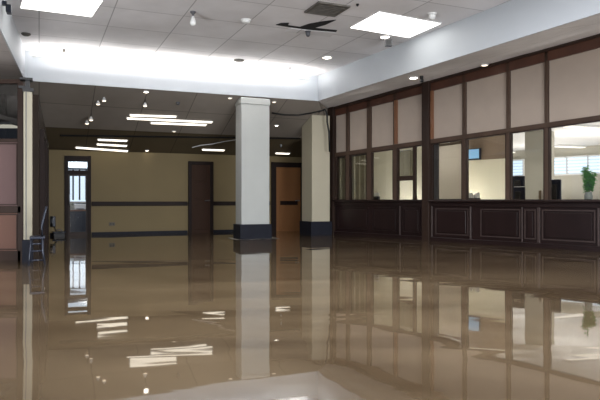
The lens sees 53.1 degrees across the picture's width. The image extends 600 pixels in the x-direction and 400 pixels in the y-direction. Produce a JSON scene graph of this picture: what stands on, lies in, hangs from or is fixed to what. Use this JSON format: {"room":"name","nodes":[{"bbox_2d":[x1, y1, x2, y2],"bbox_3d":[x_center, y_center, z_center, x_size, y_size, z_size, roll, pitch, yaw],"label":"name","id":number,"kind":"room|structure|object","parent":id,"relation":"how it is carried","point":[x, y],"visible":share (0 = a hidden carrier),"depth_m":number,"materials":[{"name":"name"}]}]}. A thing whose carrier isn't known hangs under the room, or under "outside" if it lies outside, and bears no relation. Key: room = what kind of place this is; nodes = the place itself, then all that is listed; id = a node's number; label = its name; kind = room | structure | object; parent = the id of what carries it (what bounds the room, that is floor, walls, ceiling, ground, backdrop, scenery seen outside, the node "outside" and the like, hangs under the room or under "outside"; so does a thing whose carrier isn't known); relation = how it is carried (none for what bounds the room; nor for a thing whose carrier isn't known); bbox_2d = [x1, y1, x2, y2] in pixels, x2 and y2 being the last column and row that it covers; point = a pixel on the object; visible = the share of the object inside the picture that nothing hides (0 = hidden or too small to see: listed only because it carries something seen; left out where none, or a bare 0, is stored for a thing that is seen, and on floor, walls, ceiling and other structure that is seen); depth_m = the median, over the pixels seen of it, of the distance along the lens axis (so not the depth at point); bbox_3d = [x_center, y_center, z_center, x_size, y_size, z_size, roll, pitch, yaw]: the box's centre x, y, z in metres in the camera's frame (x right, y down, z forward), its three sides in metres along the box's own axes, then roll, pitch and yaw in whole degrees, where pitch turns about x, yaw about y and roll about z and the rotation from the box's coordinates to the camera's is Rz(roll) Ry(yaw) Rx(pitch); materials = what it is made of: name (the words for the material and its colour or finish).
{"room":"lobby","nodes":[
{"label":"lobby","id":0,"kind":"room"},
{"bbox_2d":[0,32,21,79],"bbox_3d":[-7.743,-2.700,5.598,14.514,0.060,15.505,0,0,0],"label":"ceiling","id":1,"kind":"structure","parent":0,"point":[9,69],"depth_m":11.82,"materials":[{"name":"white paint"}]},
{"bbox_2d":[0,0,24,76],"bbox_3d":[-3.307,-3.044,5.594,0.020,0.772,16.500,0,0,-20],"label":"wall","id":2,"kind":"structure","parent":0,"point":[8,29],"depth_m":10.94,"materials":[{"name":"white paint"}]},
{"bbox_2d":[2,1,11,14],"bbox_3d":[-4.692,-3.070,9.560,0.180,0.180,0.180,0,0,-20],"label":"security camera","id":3,"kind":"object","parent":2,"relation":"attached to","point":[4,3],"visible":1,"depth_m":9.51,"materials":[{"name":"black plastic"}]},
{"bbox_2d":[32,94,48,258],"bbox_3d":[-5.742,-0.315,13.360,0.120,2.930,6.942,0,0,-21],"label":"wall","id":4,"kind":"structure","parent":0,"point":[37,116],"depth_m":10.14,"materials":[{"name":"brown wood"}]},
{"bbox_2d":[40,129,45,256],"bbox_3d":[-4.789,-0.050,11.187,0.070,2.400,1.200,0,0,-21],"label":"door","id":5,"kind":"structure","parent":4,"relation":"in","point":[42,132],"depth_m":10.63,"materials":[{"name":"brown wood"}]},
{"bbox_2d":[46,139,47,248],"bbox_3d":[-5.445,-0.050,12.863,0.070,2.400,1.200,0,0,-21],"label":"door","id":6,"kind":"structure","parent":4,"relation":"in","point":[46,139],"depth_m":12.31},
{"bbox_2d":[70,201,85,209],"bbox_3d":[-6.891,-0.225,18.590,2.780,2.750,3.160,0,0,-23],"label":"wall","id":7,"kind":"structure","parent":0,"point":[71,203],"depth_m":19.92,"materials":[{"name":"paint"}]},
{"bbox_2d":[68,162,86,201],"bbox_3d":[-7.445,-0.740,19.919,2.280,1.680,0.080,0,0,-23],"label":"window","id":8,"kind":"structure","parent":7,"relation":"in","point":[71,165],"depth_m":19.95,"materials":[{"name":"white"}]},
{"bbox_2d":[72,169,85,199],"bbox_3d":[-7.446,-0.500,19.691,0.850,1.000,0.040,0,0,-23],"label":"vertical blind","id":9,"kind":"object","parent":8,"relation":"attached to","point":[72,169],"visible":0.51,"depth_m":19.68,"materials":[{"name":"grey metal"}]},
{"bbox_2d":[0,78,326,137],"bbox_3d":[-6.557,-2.315,14.322,17.010,0.870,2.112,0,0,-23],"label":"ceiling","id":10,"kind":"structure","parent":0,"point":[63,105],"depth_m":15.40,"materials":[{"name":"tile"}]},
{"bbox_2d":[129,114,176,117],"bbox_3d":[-3.823,-2.192,15.642,1.224,0.075,0.088,0,0,-20],"label":"fluorescent light","id":11,"kind":"object","parent":10,"relation":"attached to","point":[134,115],"visible":1,"depth_m":15.61,"materials":[{"name":"white plastic"}]},
{"bbox_2d":[126,117,212,122],"bbox_3d":[-3.447,-2.125,15.995,2.300,0.064,0.088,0,0,-22],"label":"fluorescent light","id":12,"kind":"object","parent":10,"relation":"attached to","point":[127,118],"visible":1,"depth_m":15.95,"materials":[{"name":"white plastic"}]},
{"bbox_2d":[150,122,206,125],"bbox_3d":[-3.277,-2.060,16.254,1.537,0.067,0.088,0,0,-21],"label":"fluorescent light","id":13,"kind":"object","parent":10,"relation":"attached to","point":[164,123],"visible":1,"depth_m":16.23,"materials":[{"name":"white plastic"}]},
{"bbox_2d":[60,135,299,138],"bbox_3d":[-3.195,-1.796,17.086,6.767,0.202,0.060,0,0,-19],"label":"beam","id":14,"kind":"structure","parent":10,"relation":"attached to","point":[60,135],"depth_m":16.82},
{"bbox_2d":[272,110,322,115],"bbox_3d":[-0.052,-2.382,16.478,1.399,0.109,0.498,0,0,8],"label":"cable","id":15,"kind":"object","parent":10,"relation":"attached to","point":[319,110],"visible":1,"depth_m":16.58,"materials":[{"name":"black plastic"}]},
{"bbox_2d":[318,109,329,151],"bbox_3d":[0.672,-1.945,16.750,0.356,1.211,0.056,0,0,0],"label":"hanging cable","id":16,"kind":"object","parent":10,"relation":"hanging from","point":[323,109],"visible":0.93,"depth_m":16.73,"materials":[{"name":"black plastic"}]},
{"bbox_2d":[25,50,317,100],"bbox_3d":[-2.824,-3.044,14.734,7.150,0.772,0.020,0,0,-23],"label":"wall","id":17,"kind":"structure","parent":0,"point":[40,69],"depth_m":14.54,"materials":[{"name":"white paint"}]},
{"bbox_2d":[32,55,308,79],"bbox_3d":[-2.872,-3.223,14.655,6.700,0.045,0.090,0,0,-23],"label":"light","id":18,"kind":"object","parent":17,"relation":"attached to","point":[41,56],"visible":1,"depth_m":14.48,"materials":[{"name":"white plastic"}]},
{"bbox_2d":[45,127,301,156],"bbox_3d":[-5.750,-1.646,16.602,18.493,0.629,1.477,0,0,-23],"label":"ceiling","id":19,"kind":"structure","parent":0,"point":[55,141],"depth_m":17.20,"materials":[{"name":"tile"}]},
{"bbox_2d":[75,146,128,151],"bbox_3d":[-5.627,-1.442,17.076,1.468,0.104,0.089,0,0,-28],"label":"fluorescent light","id":20,"kind":"object","parent":19,"relation":"attached to","point":[76,147],"visible":1,"depth_m":17.04,"materials":[{"name":"white plastic"}]},
{"bbox_2d":[96,143,127,146],"bbox_3d":[-5.300,-1.547,16.908,0.857,0.071,0.088,0,0,-26],"label":"fluorescent light","id":21,"kind":"object","parent":19,"relation":"attached to","point":[100,144],"visible":1,"depth_m":16.88,"materials":[{"name":"white plastic"}]},
{"bbox_2d":[97,138,127,141],"bbox_3d":[-5.193,-1.657,16.631,0.824,0.056,0.088,0,0,-23],"label":"fluorescent light","id":22,"kind":"object","parent":19,"relation":"attached to","point":[118,140],"visible":1,"depth_m":16.61,"materials":[{"name":"white plastic"}]},
{"bbox_2d":[192,140,231,147],"bbox_3d":[-2.539,-1.660,17.701,1.315,0.241,0.032,0,0,3],"label":"strip","id":23,"kind":"object","parent":19,"relation":"attached to","point":[229,140],"visible":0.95,"depth_m":17.70,"materials":[{"name":"white plastic"}]},
{"bbox_2d":[201,149,224,150],"bbox_3d":[-2.617,-1.512,18.128,0.726,0.056,0.088,0,0,-23],"label":"fluorescent light","id":24,"kind":"object","parent":19,"relation":"attached to","point":[201,149],"visible":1,"depth_m":18.11,"materials":[{"name":"white plastic"}]},
{"bbox_2d":[49,150,301,235],"bbox_3d":[-4.180,-0.300,17.933,19.000,2.900,0.140,0,0,-23],"label":"wall","id":25,"kind":"structure","parent":0,"point":[115,176],"depth_m":17.68,"materials":[{"name":"beige paint"}]},
{"bbox_2d":[50,216,55,226],"bbox_3d":[-6.865,0.597,16.670,0.140,0.296,0.125,0,0,-23],"label":"wall telephone","id":26,"kind":"object","parent":25,"relation":"attached to","point":[52,218],"visible":1,"depth_m":16.67,"materials":[{"name":"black plastic"}]},
{"bbox_2d":[64,156,90,235],"bbox_3d":[-6.295,-0.057,17.001,0.704,2.393,0.192,0,0,-23],"label":"door","id":27,"kind":"structure","parent":25,"relation":"in","point":[67,173],"depth_m":16.93,"materials":[{"name":"metal"}]},
{"bbox_2d":[92,201,187,205],"bbox_3d":[-4.670,0.107,17.628,2.752,0.125,0.045,0,0,-23],"label":"trim","id":28,"kind":"structure","parent":25,"relation":"attached to","point":[175,203],"depth_m":17.61,"materials":[{"name":"black wood"}]},
{"bbox_2d":[92,230,187,234],"bbox_3d":[-4.673,1.035,17.635,2.752,0.230,0.030,0,0,-23],"label":"baseboard","id":29,"kind":"structure","parent":25,"relation":"attached to","point":[181,231],"depth_m":17.60,"materials":[{"name":"black wood"}]},
{"bbox_2d":[188,161,213,232],"bbox_3d":[-3.019,-0.013,18.291,0.774,2.326,0.092,0,0,-23],"label":"door","id":30,"kind":"structure","parent":25,"relation":"in","point":[200,173],"depth_m":18.30,"materials":[{"name":"wood"}]},
{"bbox_2d":[214,229,232,231],"bbox_3d":[-1.814,1.035,18.827,1.864,0.230,0.030,0,0,-23],"label":"baseboard","id":31,"kind":"structure","parent":25,"relation":"attached to","point":[232,229],"depth_m":18.58,"materials":[{"name":"black wood"}]},
{"bbox_2d":[214,201,269,205],"bbox_3d":[-1.811,0.107,18.820,1.864,0.125,0.045,0,0,-23],"label":"trim","id":32,"kind":"structure","parent":25,"relation":"attached to","point":[216,203],"depth_m":18.57,"materials":[{"name":"black wood"}]},
{"bbox_2d":[271,162,301,230],"bbox_3d":[-0.373,-0.032,19.395,1.166,2.365,0.092,0,0,-23],"label":"door","id":33,"kind":"structure","parent":25,"relation":"in","point":[286,177],"depth_m":19.37,"materials":[{"name":"wood"}]},
{"bbox_2d":[6,0,510,75],"bbox_3d":[1.030,-3.380,4.912,9.002,0.100,21.484,0,0,-27],"label":"ceiling","id":34,"kind":"structure","parent":0,"point":[143,30],"depth_m":11.79,"materials":[{"name":"tile"}]},
{"bbox_2d":[21,32,30,35],"bbox_3d":[-5.480,-3.310,12.000,0.180,0.060,0.180,0,0,0],"label":"ceiling vent","id":35,"kind":"object","parent":34,"relation":"in","point":[22,33],"visible":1,"depth_m":11.94,"materials":[{"name":"metal"}]},
{"bbox_2d":[20,0,102,16],"bbox_3d":[-4.056,-3.320,10.171,1.258,0.020,1.002,0,0,-25],"label":"recessed light","id":36,"kind":"object","parent":34,"relation":"in","point":[88,8],"visible":1,"depth_m":10.26,"materials":[{"name":"white plastic"}]},
{"bbox_2d":[190,11,195,25],"bbox_3d":[-1.890,-3.203,10.600,0.110,0.255,0.110,0,0,0],"label":"hanging bulb","id":37,"kind":"object","parent":34,"relation":"hanging from","point":[192,21],"visible":1,"depth_m":10.57,"materials":[{"name":"white glass"}]},
{"bbox_2d":[241,18,250,23],"bbox_3d":[-0.999,-3.305,11.100,0.200,0.070,0.200,0,0,0],"label":"smoke detector","id":38,"kind":"object","parent":34,"relation":"attached to","point":[244,20],"visible":1,"depth_m":11.04,"materials":[{"name":"white plastic"}]},
{"bbox_2d":[276,20,336,36],"bbox_3d":[0.135,-3.319,11.626,1.180,0.018,1.114,0,0,0],"label":"ceiling fan","id":39,"kind":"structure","parent":34,"relation":"attached to","point":[312,27],"depth_m":11.68,"materials":[{"name":"black metal"}]},
{"bbox_2d":[304,1,349,16],"bbox_3d":[0.469,-3.315,10.433,0.600,0.030,0.600,0,0,-23],"label":"ceiling vent","id":40,"kind":"object","parent":34,"relation":"in","point":[319,8],"visible":1,"depth_m":10.41,"materials":[{"name":"metal"}]},
{"bbox_2d":[309,4,345,15],"bbox_3d":[0.469,-3.313,10.433,0.520,0.018,0.488,0,0,-24],"label":"grille","id":41,"kind":"object","parent":40,"relation":"attached to","point":[317,9],"depth_m":10.42,"materials":[{"name":"metal"}]},
{"bbox_2d":[379,35,390,38],"bbox_3d":[1.729,-3.317,12.205,0.225,0.027,0.225,0,0,0],"label":"recessed light","id":42,"kind":"object","parent":34,"relation":"in","point":[381,36],"visible":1,"depth_m":12.15,"materials":[{"name":"white plastic"}]},
{"bbox_2d":[385,37,391,46],"bbox_3d":[1.802,-3.230,12.218,0.140,0.200,0.124,0,0,0],"label":"ceiling speaker","id":43,"kind":"object","parent":34,"relation":"hanging from","point":[388,42],"visible":1,"depth_m":12.15,"materials":[{"name":"grey plastic"}]},
{"bbox_2d":[386,39,391,44],"bbox_3d":[1.802,-3.200,12.158,0.110,0.110,0.004,0,0,0],"label":"grille","id":44,"kind":"object","parent":43,"relation":"attached to","point":[388,41],"depth_m":12.16,"materials":[{"name":"black plastic"}]},
{"bbox_2d":[350,11,440,37],"bbox_3d":[1.808,-3.320,11.419,1.567,0.020,1.064,0,0,-29],"label":"recessed light","id":45,"kind":"object","parent":34,"relation":"in","point":[379,22],"visible":1,"depth_m":11.32,"materials":[{"name":"white plastic"}]},
{"bbox_2d":[427,12,436,19],"bbox_3d":[2.357,-3.280,10.713,0.160,0.120,0.160,0,0,0],"label":"smoke detector","id":46,"kind":"object","parent":34,"relation":"attached to","point":[431,15],"visible":1,"depth_m":10.66,"materials":[{"name":"white plastic"}]},
{"bbox_2d":[0,231,599,399],"bbox_3d":[4.000,1.000,13.000,40.000,0.001,38.000,0,0,0],"label":"floor","id":47,"kind":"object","parent":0,"point":[295,315],"visible":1,"depth_m":4.94,"materials":[{"name":"brown tile"}]},
{"bbox_2d":[374,146,421,199],"bbox_3d":[2.843,-0.315,17.773,0.100,2.930,3.053,0,0,-40],"label":"wall","id":48,"kind":"structure","parent":0,"point":[382,161],"depth_m":17.93,"materials":[{"name":"beige paint"}]},
{"bbox_2d":[318,0,599,100],"bbox_3d":[5.175,-3.044,6.708,0.020,0.772,21.000,0,0,-27],"label":"ceiling bulkhead","id":49,"kind":"structure","parent":0,"point":[511,20],"depth_m":11.11,"materials":[{"name":"white paint"}]},
{"bbox_2d":[319,13,599,107],"bbox_3d":[6.270,-3.224,9.645,4.602,1.111,19.280,0,0,-27],"label":"ceiling","id":50,"kind":"structure","parent":0,"point":[589,26],"depth_m":12.14,"materials":[{"name":"white paint"}]},
{"bbox_2d":[327,34,599,240],"bbox_3d":[4.778,-1.216,12.841,0.241,4.733,12.192,0,0,-40],"label":"wall","id":51,"kind":"structure","parent":0,"point":[558,85],"depth_m":13.90,"materials":[{"name":"beige paint"}]},
{"bbox_2d":[335,155,345,199],"bbox_3d":[1.190,-0.631,17.171,0.090,1.262,0.433,0,0,-40],"label":"window","id":52,"kind":"structure","parent":51,"relation":"in","point":[336,158],"depth_m":17.30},
{"bbox_2d":[339,157,344,199],"bbox_3d":[1.220,-0.639,17.361,0.060,1.259,0.521,0,0,-40],"label":"vertical blind","id":53,"kind":"object","parent":52,"relation":"attached to","point":[341,159],"visible":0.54,"depth_m":17.36,"materials":[{"name":"beige fabric"}]},
{"bbox_2d":[349,152,366,199],"bbox_3d":[1.633,-0.648,16.639,0.090,1.295,0.686,0,0,-40],"label":"window","id":54,"kind":"structure","parent":51,"relation":"in","point":[350,156],"depth_m":16.86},
{"bbox_2d":[352,154,365,199],"bbox_3d":[1.676,-0.656,16.814,0.060,1.293,0.782,0,0,-40],"label":"vertical blind","id":55,"kind":"object","parent":54,"relation":"attached to","point":[358,161],"visible":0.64,"depth_m":16.82,"materials":[{"name":"beige fabric"}]},
{"bbox_2d":[371,149,392,199],"bbox_3d":[2.205,-0.667,15.954,0.090,1.333,0.787,0,0,-40],"label":"window","id":56,"kind":"structure","parent":51,"relation":"in","point":[372,153],"depth_m":16.21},
{"bbox_2d":[397,145,421,199],"bbox_3d":[2.812,-0.687,15.224,0.110,1.373,0.859,0,0,-40],"label":"window","id":57,"kind":"structure","parent":51,"relation":"in","point":[414,177],"depth_m":15.14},
{"bbox_2d":[400,149,412,175],"bbox_3d":[2.766,-0.957,15.599,0.049,0.717,0.503,0,0,-40],"label":"drape","id":58,"kind":"object","parent":57,"relation":"attached to","point":[406,156],"visible":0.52,"depth_m":15.59,"materials":[{"name":"fabric"}]},
{"bbox_2d":[431,139,461,199],"bbox_3d":[3.550,-0.709,14.386,0.150,1.419,0.895,0,0,-40],"label":"window","id":59,"kind":"structure","parent":51,"relation":"in","point":[434,146],"depth_m":14.67,"materials":[{"name":"brown wood"}]},
{"bbox_2d":[439,141,460,198],"bbox_3d":[3.612,-0.700,14.460,0.060,1.399,0.914,0,0,-40],"label":"roller blind","id":60,"kind":"object","parent":59,"relation":"attached to","point":[450,155],"visible":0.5,"depth_m":14.45,"materials":[{"name":"beige fabric"}]},
{"bbox_2d":[466,133,505,199],"bbox_3d":[4.210,-0.732,13.548,0.090,1.465,1.034,0,0,-40],"label":"window","id":61,"kind":"structure","parent":51,"relation":"in","point":[467,139],"depth_m":13.90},
{"bbox_2d":[510,128,543,199],"bbox_3d":[4.850,-0.750,12.779,0.090,1.500,0.788,0,0,-40],"label":"window","id":62,"kind":"structure","parent":51,"relation":"in","point":[511,133],"depth_m":13.04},
{"bbox_2d":[548,120,599,199],"bbox_3d":[5.758,-0.789,11.690,0.090,1.579,1.869,0,0,-40],"label":"window","id":63,"kind":"structure","parent":51,"relation":"in","point":[549,128],"depth_m":12.38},
{"bbox_2d":[469,158,504,198],"bbox_3d":[4.622,0.060,15.482,0.100,2.179,1.732,0,0,-40],"label":"wall","id":64,"kind":"structure","parent":0,"point":[486,177],"depth_m":15.21,"materials":[{"name":"beige paint"}]},
{"bbox_2d":[469,148,480,159],"bbox_3d":[4.508,-1.174,15.451,0.114,0.295,0.363,0,0,-40],"label":"wall screen","id":65,"kind":"object","parent":64,"relation":"attached to","point":[474,154],"visible":0.78,"depth_m":15.38,"materials":[{"name":"blue plastic"}]},
{"bbox_2d":[450,135,504,160],"bbox_3d":[4.622,-1.405,15.482,0.100,0.751,1.732,0,0,-40],"label":"wall","id":66,"kind":"structure","parent":64,"relation":"on","point":[493,147],"depth_m":15.17,"materials":[{"name":"beige paint"}]},
{"bbox_2d":[447,122,599,150],"bbox_3d":[7.538,-1.830,15.993,8.065,0.100,19.500,0,0,-40],"label":"ceiling","id":67,"kind":"structure","parent":0,"point":[567,136],"depth_m":17.09,"materials":[{"name":"white paint"}]},
{"bbox_2d":[554,144,586,147],"bbox_3d":[8.781,-1.745,19.514,1.200,0.070,0.260,0,0,-24],"label":"ceiling light","id":68,"kind":"object","parent":67,"relation":"attached to","point":[557,145],"visible":0.93,"depth_m":19.40,"materials":[{"name":"white plastic"}]},
{"bbox_2d":[554,146,585,147],"bbox_3d":[8.781,-1.720,19.514,1.140,0.020,0.220,0,0,-24],"label":"diffuser","id":69,"kind":"object","parent":68,"relation":"attached to","point":[554,146],"depth_m":19.54,"materials":[{"name":"white plastic"}]},
{"bbox_2d":[564,124,599,129],"bbox_3d":[6.793,-1.745,14.301,1.200,0.070,0.260,0,0,-24],"label":"ceiling light","id":70,"kind":"object","parent":67,"relation":"attached to","point":[581,126],"visible":0.68,"depth_m":14.17,"materials":[{"name":"white plastic"}]},
{"bbox_2d":[564,126,599,129],"bbox_3d":[6.793,-1.720,14.301,1.140,0.020,0.220,0,0,-24],"label":"diffuser","id":71,"kind":"object","parent":70,"relation":"attached to","point":[578,127],"depth_m":14.20,"materials":[{"name":"white plastic"}]},
{"bbox_2d":[513,145,599,198],"bbox_3d":[10.578,-0.315,18.526,0.150,2.930,19.500,0,0,-40],"label":"wall","id":72,"kind":"structure","parent":0,"point":[571,185],"depth_m":20.10,"materials":[{"name":"paint"}]},
{"bbox_2d":[513,159,524,175],"bbox_3d":[7.810,-1.154,21.677,0.070,0.635,0.632,0,0,-40],"label":"window","id":73,"kind":"structure","parent":72,"relation":"in","point":[522,160],"depth_m":21.45,"materials":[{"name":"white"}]},
{"bbox_2d":[513,159,521,174],"bbox_3d":[7.760,-1.185,21.635,0.060,0.554,0.532,0,0,-40],"label":"blind","id":74,"kind":"object","parent":73,"relation":"attached to","point":[514,160],"visible":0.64,"depth_m":21.56,"materials":[{"name":"white plastic"}]},
{"bbox_2d":[554,156,566,175],"bbox_3d":[8.758,-1.154,20.539,0.070,0.635,0.843,0,0,-40],"label":"window","id":75,"kind":"structure","parent":72,"relation":"in","point":[555,174],"depth_m":20.41,"materials":[{"name":"white glass"}]},
{"bbox_2d":[554,157,565,172],"bbox_3d":[8.708,-1.185,20.497,0.060,0.554,0.743,0,0,-40],"label":"blind","id":76,"kind":"object","parent":75,"relation":"attached to","point":[562,158],"visible":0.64,"depth_m":20.35,"materials":[{"name":"white plastic"}]},
{"bbox_2d":[567,155,587,174],"bbox_3d":[9.243,-1.154,19.957,0.070,0.635,0.735,0,0,-40],"label":"window","id":77,"kind":"structure","parent":72,"relation":"in","point":[581,155],"depth_m":20.01,"materials":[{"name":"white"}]},
{"bbox_2d":[567,155,586,172],"bbox_3d":[9.193,-1.185,19.915,0.060,0.554,0.635,0,0,-40],"label":"blind","id":78,"kind":"object","parent":77,"relation":"attached to","point":[584,156],"visible":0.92,"depth_m":19.93,"materials":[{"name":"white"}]},
{"bbox_2d":[587,154,599,173],"bbox_3d":[9.710,-1.154,19.396,0.070,0.635,0.794,0,0,-40],"label":"window","id":79,"kind":"structure","parent":72,"relation":"in","point":[588,162],"depth_m":19.59,"materials":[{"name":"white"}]},
{"bbox_2d":[588,155,599,171],"bbox_3d":[9.660,-1.185,19.355,0.060,0.554,0.694,0,0,-40],"label":"blind","id":80,"kind":"object","parent":79,"relation":"attached to","point":[598,157],"visible":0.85,"depth_m":19.48,"materials":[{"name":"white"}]},
{"bbox_3d":[4.000,1.250,13.000,40.000,0.200,38.000,0,0,0],"label":"floor","id":81,"kind":"structure","parent":0,"visible":0},
{"bbox_2d":[0,79,24,259],"bbox_3d":[-6.095,-0.425,10.000,3.010,3.150,0.120,0,0,0],"label":"wall","id":82,"kind":"structure","parent":81,"relation":"on","point":[11,96],"depth_m":9.97,"materials":[{"name":"paint"}]},
{"bbox_2d":[18,77,32,262],"bbox_3d":[-4.446,-0.407,9.735,0.220,3.115,0.300,0,0,-24],"label":"end post","id":83,"kind":"object","parent":81,"relation":"on","point":[27,91],"visible":0.79,"depth_m":9.62,"materials":[{"name":"paint"}]},
{"bbox_2d":[28,206,47,265],"bbox_3d":[-4.079,0.624,9.319,0.294,1.056,0.360,0,0,-24],"label":"metal chair","id":84,"kind":"object","parent":81,"relation":"on","point":[42,237],"visible":0.93,"depth_m":9.19,"materials":[{"name":"grey metal"}]},
{"bbox_2d":[53,229,65,236],"bbox_3d":[-6.660,0.980,16.595,0.342,0.341,0.300,0,0,-23],"label":"box","id":85,"kind":"object","parent":81,"relation":"on","point":[55,233],"visible":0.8,"depth_m":16.49,"materials":[{"name":"black plastic"}]},
{"bbox_2d":[70,210,85,231],"bbox_3d":[-6.843,0.725,18.469,0.723,0.850,0.660,0,0,-23],"label":"filing cabinet","id":86,"kind":"object","parent":81,"relation":"on","point":[77,217],"visible":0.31,"depth_m":18.18,"materials":[{"name":"grey metal"}]},
{"bbox_2d":[74,203,85,209],"bbox_3d":[-6.781,0.195,18.484,0.346,0.210,0.440,0,0,-23],"label":"printer","id":87,"kind":"object","parent":86,"relation":"on","point":[77,206],"visible":0.98,"depth_m":18.33,"materials":[{"name":"white plastic"}]},
{"bbox_2d":[233,97,271,238],"bbox_3d":[-1.238,-0.735,15.631,0.860,3.770,0.600,0,0,-23],"label":"column","id":88,"kind":"structure","parent":81,"relation":"on","point":[252,114],"depth_m":15.40,"materials":[{"name":"paint"}]},
{"bbox_2d":[300,115,331,235],"bbox_3d":[0.450,-0.625,17.292,0.660,3.550,0.820,0,0,-24],"label":"column","id":89,"kind":"structure","parent":81,"relation":"on","point":[315,221],"depth_m":16.99,"materials":[{"name":"beige paint"}]},
{"bbox_2d":[332,200,421,239],"bbox_3d":[2.200,0.575,16.225,0.670,1.150,3.181,0,0,-40],"label":"counter","id":90,"kind":"object","parent":81,"relation":"on","point":[394,219],"depth_m":15.93,"materials":[{"name":"brown wood"}]},
{"bbox_2d":[374,193,379,199],"bbox_3d":[2.114,-0.100,16.554,0.060,0.200,0.194,0,0,-40],"label":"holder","id":91,"kind":"object","parent":90,"relation":"on","point":[376,195],"visible":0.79,"depth_m":16.52,"materials":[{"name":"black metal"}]},
{"bbox_2d":[332,200,421,201],"bbox_3d":[2.200,0.025,16.225,0.670,0.050,3.181,0,0,-40],"label":"countertop","id":92,"kind":"structure","parent":90,"relation":"on","point":[332,200],"depth_m":15.89,"materials":[{"name":"brown wood"}]},
{"bbox_2d":[428,200,599,251],"bbox_3d":[6.097,0.575,11.548,0.670,1.150,8.516,0,0,-40],"label":"counter","id":93,"kind":"object","parent":81,"relation":"on","point":[548,224],"depth_m":12.85,"materials":[{"name":"brown wood"}]},
{"bbox_2d":[469,193,479,198],"bbox_3d":[4.108,-0.085,14.177,0.120,0.170,0.279,0,0,-40],"label":"holder","id":94,"kind":"object","parent":93,"relation":"on","point":[477,195],"visible":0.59,"depth_m":14.11,"materials":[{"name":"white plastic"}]},
{"bbox_2d":[428,200,599,202],"bbox_3d":[6.097,0.025,11.548,0.670,0.050,8.516,0,0,-40],"label":"countertop","id":95,"kind":"structure","parent":93,"relation":"on","point":[566,201],"depth_m":12.69,"materials":[{"name":"brown wood"}]},
{"bbox_2d":[581,165,596,198],"bbox_3d":[5.812,-0.351,12.068,0.360,0.702,0.356,0,0,0],"label":"potted plant","id":96,"kind":"object","parent":93,"relation":"on","point":[588,178],"visible":0.98,"depth_m":12.02,"materials":[{"name":"green plant"}]},
{"bbox_2d":[525,130,553,198],"bbox_3d":[6.225,-0.315,15.589,0.530,2.930,0.590,0,0,-40],"label":"column","id":97,"kind":"structure","parent":81,"relation":"on","point":[533,139],"depth_m":15.45,"materials":[{"name":"paint"}]},
{"bbox_3d":[5.514,0.705,13.568,1.808,0.890,1.894,0,0,0],"label":"office desk","id":98,"kind":"object","parent":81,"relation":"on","visible":0},
{"bbox_2d":[513,186,524,198],"bbox_3d":[5.051,-0.026,13.827,0.160,0.571,0.288,0,0,-40],"label":"monitor","id":99,"kind":"object","parent":98,"relation":"on","point":[518,192],"visible":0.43,"depth_m":13.77,"materials":[{"name":"black plastic"}]},
{"bbox_2d":[513,175,524,186],"bbox_3d":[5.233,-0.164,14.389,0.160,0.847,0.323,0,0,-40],"label":"monitor","id":100,"kind":"object","parent":98,"relation":"on","point":[519,180],"visible":0.24,"depth_m":14.33,"materials":[{"name":"black plastic"}]},
{"bbox_2d":[539,190,542,198],"bbox_3d":[5.414,0.023,13.258,0.240,0.474,0.174,0,0,-40],"label":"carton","id":101,"kind":"object","parent":98,"relation":"on","point":[540,191],"visible":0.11,"depth_m":13.21,"materials":[{"name":"beige cardboard"}]},
{"bbox_2d":[552,179,560,198],"bbox_3d":[5.673,-0.103,13.314,0.160,0.726,0.241,0,0,-40],"label":"monitor","id":102,"kind":"object","parent":98,"relation":"on","point":[556,183],"visible":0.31,"depth_m":13.26,"materials":[{"name":"black plastic"}]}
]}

